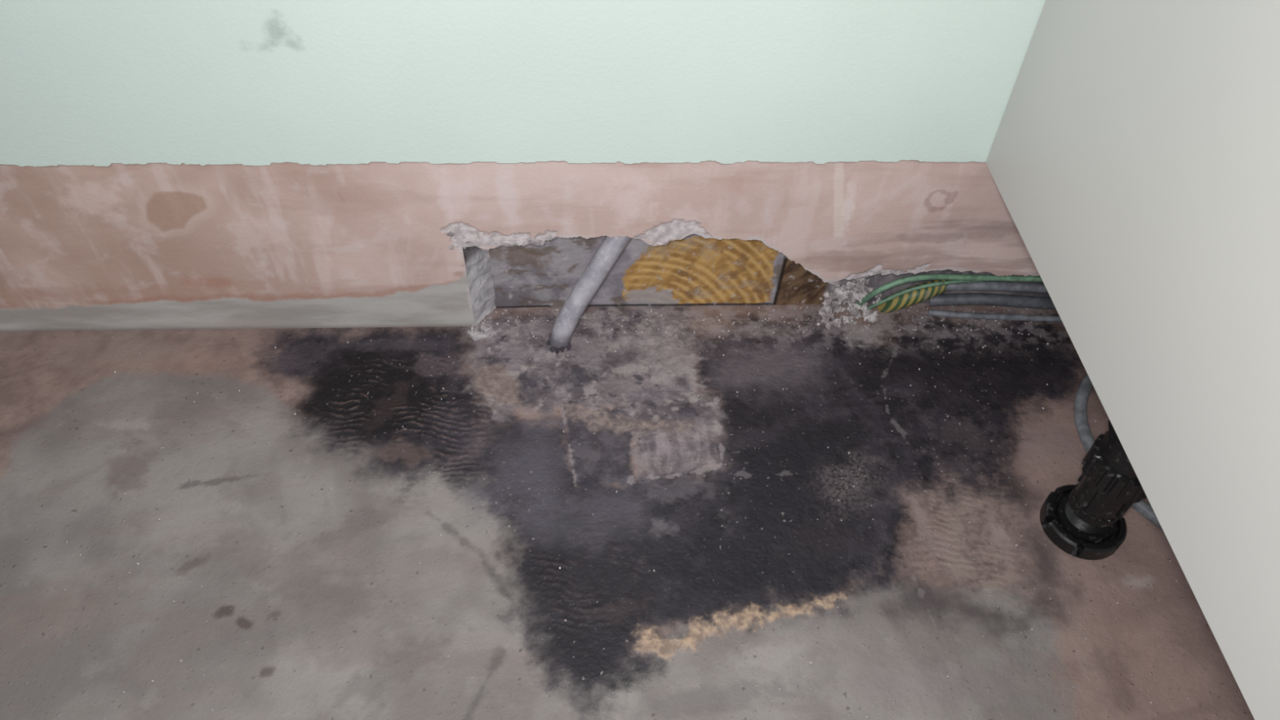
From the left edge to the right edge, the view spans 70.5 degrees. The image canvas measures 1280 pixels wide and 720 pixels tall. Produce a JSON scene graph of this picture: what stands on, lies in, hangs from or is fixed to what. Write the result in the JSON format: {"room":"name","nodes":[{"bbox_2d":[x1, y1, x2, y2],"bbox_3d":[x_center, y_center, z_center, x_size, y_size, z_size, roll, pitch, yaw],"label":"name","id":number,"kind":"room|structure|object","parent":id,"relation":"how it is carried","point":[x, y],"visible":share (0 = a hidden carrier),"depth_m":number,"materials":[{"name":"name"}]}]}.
{"room":"kitchen under renovation","nodes":[
{"label":"kitchen under renovation","id":0,"kind":"room"},
{"bbox_2d":[0,0,1050,307],"bbox_3d":[-0.013,-0.515,0.162,3.200,1.454,0.022,-1,48,-2],"label":"wall","id":1,"kind":"structure","parent":0,"point":[99,83],"depth_m":0.54,"materials":[{"name":"green paint"}]},
{"bbox_2d":[0,162,475,331],"bbox_3d":[-0.875,-0.067,0.602,1.504,0.154,0.001,-1,48,-2],"label":"plaster","id":2,"kind":"object","parent":1,"relation":"attached to","point":[286,245],"visible":1,"depth_m":0.62,"materials":[{"name":"pink paint"}]},
{"bbox_2d":[462,241,495,326],"bbox_3d":[-0.119,-0.062,0.668,0.007,0.084,0.026,29,53,22],"label":"broken edge","id":3,"kind":"object","parent":1,"relation":"attached to","point":[477,265],"visible":0.93,"depth_m":0.67,"materials":[{"name":"paint"}]},
{"bbox_2d":[546,235,631,354],"bbox_3d":[-0.031,-0.060,0.654,0.086,0.116,0.021,-23,53,-20],"label":"conduit pipe","id":4,"kind":"object","parent":1,"relation":"attached to","point":[610,250],"visible":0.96,"depth_m":0.65,"materials":[{"name":"plastic"}]},
{"bbox_2d":[445,228,891,279],"bbox_3d":[0.038,-0.077,0.646,0.351,0.056,0.009,-1,48,-2],"label":"rim","id":5,"kind":"object","parent":1,"relation":"attached to","point":[531,241],"visible":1,"depth_m":0.63,"materials":[{"name":"paint"}]},
{"bbox_2d":[448,160,1039,282],"bbox_3d":[0.724,-0.101,0.653,1.696,0.111,0.001,-1,48,-2],"label":"plaster","id":6,"kind":"object","parent":1,"relation":"attached to","point":[837,221],"visible":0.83,"depth_m":0.61,"materials":[{"name":"pink paint"}]},
{"bbox_2d":[856,273,1062,321],"bbox_3d":[0.319,-0.051,0.696,0.303,0.052,0.025,0,48,-1],"label":"electrical cables","id":7,"kind":"object","parent":1,"relation":"attached to","point":[941,282],"visible":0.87,"depth_m":0.69,"materials":[{"name":"plastic"}]},
{"bbox_2d":[0,303,1254,719],"bbox_3d":[0.003,0.634,0.106,3.200,0.003,1.828,-1,48,-2],"label":"floor","id":8,"kind":"structure","parent":0,"point":[304,635],"depth_m":0.57,"materials":[{"name":"grey concrete"}]},
{"bbox_2d":[26,277,1188,719],"bbox_3d":[-0.006,0.080,0.575,0.736,0.042,0.370,-1,48,-2],"label":"debris","id":9,"kind":"object","parent":8,"relation":"on","point":[844,295],"visible":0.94,"depth_m":0.69,"materials":[{"name":"grey concrete"}]},
{"bbox_2d":[1073,373,1164,532],"bbox_3d":[0.357,0.073,0.611,0.103,0.009,0.257,-1,48,-2],"label":"cable","id":10,"kind":"object","parent":8,"relation":"on","point":[1080,411],"visible":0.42,"depth_m":0.63,"materials":[{"name":"grey plastic"}]},
{"bbox_2d":[985,0,1279,719],"bbox_3d":[0.543,-0.108,0.202,0.600,0.870,0.574,-1,48,-2],"label":"base cabinet","id":11,"kind":"object","parent":8,"relation":"on","point":[1134,156],"visible":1,"depth_m":0.40,"materials":[{"name":"white laminate"}]}
]}

